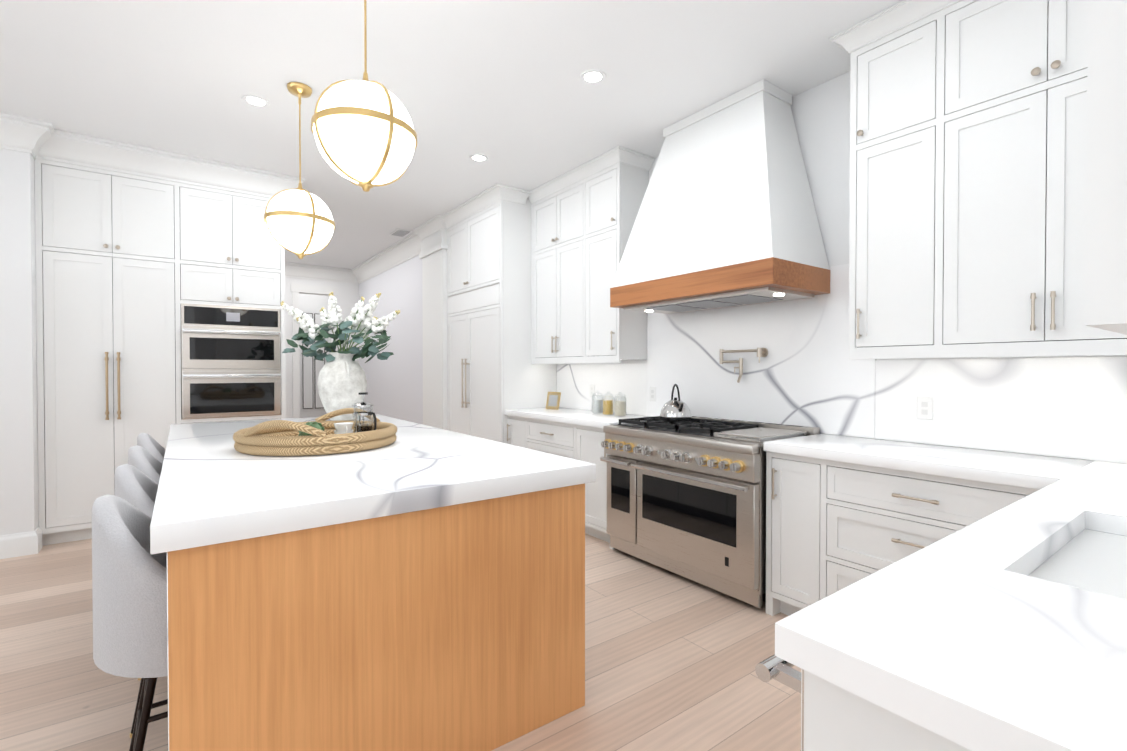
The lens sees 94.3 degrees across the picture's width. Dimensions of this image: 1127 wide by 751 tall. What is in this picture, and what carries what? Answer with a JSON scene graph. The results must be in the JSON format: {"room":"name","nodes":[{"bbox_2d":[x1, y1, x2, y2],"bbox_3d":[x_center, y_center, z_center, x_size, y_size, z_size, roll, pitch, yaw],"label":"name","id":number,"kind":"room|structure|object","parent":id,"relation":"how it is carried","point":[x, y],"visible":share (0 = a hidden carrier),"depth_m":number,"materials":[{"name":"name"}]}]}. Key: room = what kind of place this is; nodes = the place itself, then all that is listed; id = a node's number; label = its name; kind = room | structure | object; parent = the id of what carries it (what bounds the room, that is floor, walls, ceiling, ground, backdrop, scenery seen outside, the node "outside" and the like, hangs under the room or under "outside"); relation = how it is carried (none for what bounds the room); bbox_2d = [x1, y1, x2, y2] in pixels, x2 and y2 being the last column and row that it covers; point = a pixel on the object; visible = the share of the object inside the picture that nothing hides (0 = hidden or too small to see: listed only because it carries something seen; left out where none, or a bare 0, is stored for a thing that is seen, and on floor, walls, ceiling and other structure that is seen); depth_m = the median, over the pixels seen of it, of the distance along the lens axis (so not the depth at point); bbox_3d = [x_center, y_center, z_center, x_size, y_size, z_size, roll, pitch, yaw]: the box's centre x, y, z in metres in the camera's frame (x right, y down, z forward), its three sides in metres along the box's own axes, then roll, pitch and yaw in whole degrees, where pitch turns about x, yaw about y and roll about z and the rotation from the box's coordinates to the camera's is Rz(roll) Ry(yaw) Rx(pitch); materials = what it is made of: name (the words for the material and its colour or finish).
{"room":"kitchen","nodes":[
{"label":"kitchen","id":0,"kind":"room"},
{"bbox_2d":[0,113,47,558],"bbox_3d":[-4.156,-0.253,3.858,0.490,3.050,0.920,0,1,-36],"label":"wall","id":1,"kind":"structure","parent":0,"point":[22,140],"depth_m":3.68,"materials":[{"name":"paint"}]},
{"bbox_2d":[299,293,328,417],"bbox_3d":[-5.384,-0.323,10.039,3.400,3.050,0.150,0,1,-36],"label":"wall","id":2,"kind":"structure","parent":0,"point":[310,303],"depth_m":10.24,"materials":[{"name":"paint"}]},
{"bbox_2d":[302,313,324,408],"bbox_3d":[-4.913,-0.285,10.276,0.400,1.870,0.022,0,1,-36],"label":"wall art","id":3,"kind":"object","parent":2,"relation":"attached to","point":[307,365],"visible":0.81,"depth_m":10.24,"materials":[{"name":"grey"}]},
{"bbox_2d":[285,262,358,418],"bbox_3d":[-4.326,-0.308,8.731,1.755,3.050,0.310,0,1,-36],"label":"wall","id":4,"kind":"structure","parent":0,"point":[342,284],"depth_m":8.68,"materials":[{"name":"paint"}]},
{"bbox_2d":[352,233,422,423],"bbox_3d":[-2.699,-0.299,7.975,0.300,3.050,3.450,0,1,-36],"label":"wall","id":5,"kind":"structure","parent":0,"point":[392,274],"depth_m":7.55,"materials":[{"name":"white paint"}]},
{"bbox_2d":[0,533,800,750],"bbox_3d":[-3.089,1.316,4.433,7.270,0.100,12.440,0,1,-36],"label":"floor","id":6,"kind":"structure","parent":0,"point":[672,660],"depth_m":2.27,"materials":[{"name":"brown wood"}]},
{"bbox_2d":[34,133,181,545],"bbox_3d":[-3.712,-0.258,4.346,0.853,3.048,0.708,0,1,-36],"label":"tall cabinet","id":7,"kind":"object","parent":6,"relation":"on","point":[160,286],"depth_m":4.03,"materials":[{"name":"grey wood"}]},
{"bbox_2d":[92,494,167,750],"bbox_3d":[-1.144,0.822,1.662,0.523,0.950,0.579,0,1,-36],"label":"stool","id":8,"kind":"object","parent":6,"relation":"on","point":[129,584],"visible":0.4,"depth_m":1.40,"materials":[{"name":"grey fabric"}]},
{"bbox_2d":[114,464,157,737],"bbox_3d":[-1.510,0.817,2.162,0.523,0.950,0.579,0,1,-36],"label":"stool","id":9,"kind":"object","parent":6,"relation":"on","point":[136,487],"visible":0.15,"depth_m":1.93,"materials":[{"name":"grey fabric"}]},
{"bbox_2d":[128,445,162,484],"bbox_3d":[-1.876,0.811,2.663,0.523,0.950,0.579,0,1,-36],"label":"stool","id":10,"kind":"object","parent":6,"relation":"on","point":[145,461],"visible":0.15,"depth_m":2.44,"materials":[{"name":"grey fabric"}]},
{"bbox_2d":[137,433,165,463],"bbox_3d":[-2.241,0.805,3.163,0.523,0.950,0.579,0,1,-36],"label":"stool","id":11,"kind":"object","parent":6,"relation":"on","point":[151,445],"visible":0.06,"depth_m":2.94,"materials":[{"name":"grey fabric"}]},
{"bbox_2d":[182,157,285,423],"bbox_3d":[-3.070,-0.263,4.815,0.808,3.048,0.708,0,1,-36],"label":"tall cabinet","id":12,"kind":"object","parent":6,"relation":"on","point":[233,269],"depth_m":4.52,"materials":[{"name":"grey wood"}]},
{"bbox_2d":[150,414,595,750],"bbox_3d":[-1.248,0.810,2.763,1.360,0.950,2.800,0,1,-36],"label":"kitchen island","id":13,"kind":"object","parent":6,"relation":"on","point":[416,587],"visible":0.81,"depth_m":1.62,"materials":[{"name":"stone"}]},
{"bbox_2d":[233,408,396,455],"bbox_3d":[-1.176,0.259,2.523,0.714,0.155,0.714,0,1,-36],"label":"woven tray","id":14,"kind":"object","parent":13,"relation":"on","point":[275,438],"visible":0.94,"depth_m":2.23,"materials":[{"name":"wicker"}]},
{"bbox_2d":[298,422,324,435],"bbox_3d":[-1.191,0.267,2.359,0.195,0.115,0.138,0,1,-36],"label":"artichoke","id":15,"kind":"object","parent":14,"relation":"on","point":[317,425],"visible":0.21,"depth_m":2.35,"materials":[{"name":"green food"}]},
{"bbox_2d":[334,422,352,433],"bbox_3d":[-1.047,0.276,2.490,0.148,0.096,0.148,0,1,-36],"label":"cups","id":16,"kind":"object","parent":14,"relation":"on","point":[343,427],"visible":0.38,"depth_m":2.46,"materials":[{"name":"white ceramic"}]},
{"bbox_2d":[353,392,376,432],"bbox_3d":[-0.994,0.204,2.604,0.100,0.237,0.134,0,1,-36],"label":"press","id":17,"kind":"object","parent":14,"relation":"on","point":[363,426],"visible":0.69,"depth_m":2.59,"materials":[{"name":"clear glass"}]},
{"bbox_2d":[280,292,399,420],"bbox_3d":[-1.626,-0.133,3.778,0.862,0.910,0.376,0,1,-1],"label":"vase","id":18,"kind":"object","parent":13,"relation":"on","point":[342,382],"visible":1,"depth_m":3.71,"materials":[{"name":"white ceramic"}]},
{"bbox_2d":[416,215,451,430],"bbox_3d":[-1.274,-0.281,6.437,0.746,3.048,0.756,0,1,-36],"label":"tall cabinet","id":19,"kind":"object","parent":6,"relation":"on","point":[437,396],"depth_m":6.16,"materials":[{"name":"grey wood"}]},
{"bbox_2d":[448,187,557,443],"bbox_3d":[-0.701,-0.273,5.720,0.666,3.048,1.270,0,1,-36],"label":"tall cabinet","id":20,"kind":"object","parent":6,"relation":"on","point":[481,373],"depth_m":5.23,"materials":[{"name":"grey wood"}]},
{"bbox_2d":[507,411,576,447],"bbox_3d":[-0.194,0.819,5.089,0.606,0.879,0.360,0,1,-36],"label":"base cabinet","id":21,"kind":"object","parent":6,"relation":"on","point":[515,419],"depth_m":4.87,"materials":[{"name":"grey wood"}]},
{"bbox_2d":[525,411,620,460],"bbox_3d":[0.119,0.824,4.661,0.606,0.879,0.866,0,1,-36],"label":"base cabinet","id":22,"kind":"object","parent":6,"relation":"on","point":[577,434],"depth_m":4.38,"materials":[{"name":"grey wood"}]},
{"bbox_2d":[545,392,560,409],"bbox_3d":[-0.094,0.245,5.091,0.093,0.168,0.175,0,1,-36],"label":"picture frame","id":23,"kind":"object","parent":22,"relation":"on","point":[553,400],"visible":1,"depth_m":5.08,"materials":[{"name":"gold metal"}]},
{"bbox_2d":[592,392,602,413],"bbox_3d":[0.295,0.233,4.527,0.100,0.202,0.100,0,1,-36],"label":"canister","id":24,"kind":"object","parent":22,"relation":"on","point":[596,406],"visible":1,"depth_m":4.49,"materials":[{"name":"clear glass"}]},
{"bbox_2d":[581,419,646,549],"bbox_3d":[0.467,0.829,4.185,0.606,0.879,0.478,0,1,-36],"label":"base cabinet","id":25,"kind":"object","parent":6,"relation":"on","point":[592,434],"depth_m":3.98,"materials":[{"name":"grey wood"}]},
{"bbox_2d":[602,392,613,415],"bbox_3d":[0.377,0.234,4.414,0.096,0.202,0.096,0,1,-36],"label":"canister","id":26,"kind":"object","parent":25,"relation":"on","point":[607,407],"visible":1,"depth_m":4.38,"materials":[{"name":"clear glass"}]},
{"bbox_2d":[614,392,626,416],"bbox_3d":[0.466,0.235,4.293,0.104,0.202,0.104,0,1,-36],"label":"canister","id":27,"kind":"object","parent":25,"relation":"on","point":[620,408],"visible":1,"depth_m":4.26,"materials":[{"name":"clear glass"}]},
{"bbox_2d":[600,416,819,607],"bbox_3d":[0.899,0.794,3.444,0.738,0.966,1.214,0,1,-36],"label":"range","id":28,"kind":"object","parent":6,"relation":"on","point":[686,499],"visible":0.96,"depth_m":3.14,"materials":[{"name":"silver metal"}]},
{"bbox_2d":[660,384,691,420],"bbox_3d":[0.806,0.187,3.725,0.223,0.257,0.241,0,1,-36],"label":"kettle","id":29,"kind":"object","parent":28,"relation":"on","point":[675,409],"visible":1,"depth_m":3.66,"materials":[{"name":"silver metal"}]},
{"bbox_2d":[771,658,966,750],"bbox_3d":[0.882,0.868,0.792,0.834,0.879,0.676,0,1,-36],"label":"base cabinet","id":30,"kind":"object","parent":6,"relation":"on","point":[831,720],"depth_m":0.74,"materials":[{"name":"grey wood"}]},
{"bbox_2d":[763,438,1078,615],"bbox_3d":[1.691,0.848,2.509,0.606,0.879,1.202,0,1,-36],"label":"base cabinet","id":31,"kind":"object","parent":6,"relation":"on","point":[837,513],"depth_m":2.44,"materials":[{"name":"grey wood"}]},
{"bbox_2d":[771,462,1126,750],"bbox_3d":[1.489,0.397,1.230,2.396,0.050,0.676,0,1,-36],"label":"countertop","id":32,"kind":"structure","parent":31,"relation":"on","point":[950,638],"depth_m":0.76,"materials":[{"name":"white stone"}]},
{"bbox_2d":[1023,522,1126,597],"bbox_3d":[1.257,0.530,1.060,0.728,0.236,0.408,0,1,-36],"label":"sink","id":33,"kind":"object","parent":32,"relation":"in","point":[1094,557],"depth_m":1.19,"materials":[{"name":"white ceramic"}]},
{"bbox_2d":[0,0,901,268],"bbox_3d":[-3.089,-1.834,4.397,7.270,0.100,12.440,0,1,-36],"label":"ceiling","id":34,"kind":"structure","parent":0,"point":[509,94],"depth_m":3.06,"materials":[{"name":"paint"}]},
{"bbox_2d":[242,95,269,107],"bbox_3d":[-1.986,-1.769,3.371,0.155,0.006,0.155,-1,1,-42],"label":"recessed light","id":35,"kind":"object","parent":34,"relation":"in","point":[253,100],"depth_m":3.37,"materials":[{"name":"paint"}]},
{"bbox_2d":[264,82,334,258],"bbox_3d":[-1.623,-1.244,3.220,0.393,1.050,0.393,0,1,-36],"label":"pendant light","id":36,"kind":"object","parent":34,"relation":"hanging from","point":[299,222],"visible":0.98,"depth_m":3.11,"materials":[{"name":"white glass"}]},
{"bbox_2d":[311,0,416,191],"bbox_3d":[-0.786,-1.243,2.074,0.393,1.025,0.393,0,1,-36],"label":"pendant light","id":37,"kind":"object","parent":34,"relation":"hanging from","point":[364,133],"visible":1,"depth_m":1.95,"materials":[{"name":"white glass"}]},
{"bbox_2d":[389,228,411,236],"bbox_3d":[-2.055,-1.802,6.602,0.180,0.012,0.340,0,1,-36],"label":"ceiling vent","id":38,"kind":"object","parent":34,"relation":"in","point":[400,232],"visible":1,"depth_m":6.56,"materials":[{"name":"grey metal"}]},
{"bbox_2d":[469,154,488,161],"bbox_3d":[-0.692,-1.779,4.279,0.155,0.006,0.155,-1,1,-42],"label":"recessed light","id":39,"kind":"object","parent":34,"relation":"in","point":[475,157],"depth_m":4.28,"materials":[{"name":"paint"}]},
{"bbox_2d":[580,69,605,83],"bbox_3d":[0.175,-1.766,3.092,0.155,0.006,0.155,-1,1,-42],"label":"recessed light","id":40,"kind":"object","parent":34,"relation":"in","point":[593,76],"depth_m":3.08,"materials":[{"name":"paint"}]},
{"bbox_2d":[558,71,1126,463],"bbox_3d":[0.986,-0.256,4.110,0.150,3.050,7.140,0,1,-36],"label":"wall","id":41,"kind":"structure","parent":0,"point":[821,114],"depth_m":3.13,"materials":[{"name":"paint"}]},
{"bbox_2d":[528,166,587,361],"bbox_3d":[0.083,-0.964,4.927,0.326,1.649,0.919,0,1,-36],"label":"upper cabinet","id":42,"kind":"object","parent":41,"relation":"attached to","point":[583,217],"depth_m":4.81,"materials":[{"name":"grey wood"}]},
{"bbox_2d":[588,150,651,361],"bbox_3d":[0.423,-0.959,4.461,0.326,1.649,0.519,0,1,-36],"label":"upper cabinet","id":43,"kind":"object","parent":41,"relation":"attached to","point":[618,182],"depth_m":4.28,"materials":[{"name":"grey wood"}]},
{"bbox_2d":[610,79,829,313],"bbox_3d":[0.964,-1.120,3.453,0.600,1.303,1.300,0,1,-36],"label":"range hood","id":44,"kind":"object","parent":41,"relation":"attached to","point":[726,216],"visible":1,"depth_m":3.18,"materials":[{"name":"white paint"}]},
{"bbox_2d":[557,264,1126,462],"bbox_3d":[1.302,0.011,3.533,0.020,1.330,4.622,0,1,-36],"label":"backsplash","id":45,"kind":"structure","parent":41,"relation":"attached to","point":[806,371],"depth_m":3.06,"materials":[{"name":"stone"}]},
{"bbox_2d":[590,385,594,396],"bbox_3d":[0.269,0.145,4.925,0.007,0.116,0.072,0,1,-36],"label":"electrical outlet","id":46,"kind":"object","parent":45,"relation":"attached to","point":[592,389],"visible":0.81,"depth_m":4.91,"materials":[{"name":"white plastic"}]},
{"bbox_2d":[650,387,655,400],"bbox_3d":[0.733,0.152,4.289,0.007,0.116,0.072,0,1,-36],"label":"electrical outlet","id":47,"kind":"object","parent":45,"relation":"attached to","point":[652,393],"visible":1,"depth_m":4.28,"materials":[{"name":"white plastic"}]},
{"bbox_2d":[720,348,767,382],"bbox_3d":[1.213,-0.068,3.561,0.088,0.236,0.345,0,1,-36],"label":"pot filler","id":48,"kind":"object","parent":45,"relation":"attached to","point":[762,352],"visible":0.98,"depth_m":3.55,"materials":[{"name":"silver metal"}]},
{"bbox_2d":[917,397,932,419],"bbox_3d":[1.881,0.170,2.719,0.007,0.116,0.072,0,1,-36],"label":"electrical outlet","id":49,"kind":"object","parent":45,"relation":"attached to","point":[924,407],"visible":1,"depth_m":2.71,"materials":[{"name":"white plastic"}]},
{"bbox_2d":[845,0,960,355],"bbox_3d":[1.762,-0.938,2.629,0.326,1.649,0.472,0,1,-36],"label":"upper cabinet","id":50,"kind":"object","parent":41,"relation":"attached to","point":[905,219],"depth_m":2.51,"materials":[{"name":"grey wood"}]},
{"bbox_2d":[961,0,1126,355],"bbox_3d":[2.076,-0.933,2.199,0.326,1.649,0.879,0,1,-36],"label":"upper cabinet","id":51,"kind":"object","parent":41,"relation":"attached to","point":[968,148],"depth_m":2.16,"materials":[{"name":"grey wood"}]},
{"bbox_3d":[0.109,-0.205,-0.301,6.470,3.050,0.150,0,1,-36],"label":"wall","id":52,"kind":"structure","parent":0,"visible":0},
{"bbox_2d":[1085,0,1126,334],"bbox_3d":[0.690,-0.886,0.447,0.850,1.704,0.377,0,1,-36],"label":"upper cabinet","id":53,"kind":"object","parent":52,"relation":"attached to","point":[1106,243],"visible":1,"depth_m":0.33,"materials":[{"name":"grey wood"}]}
]}

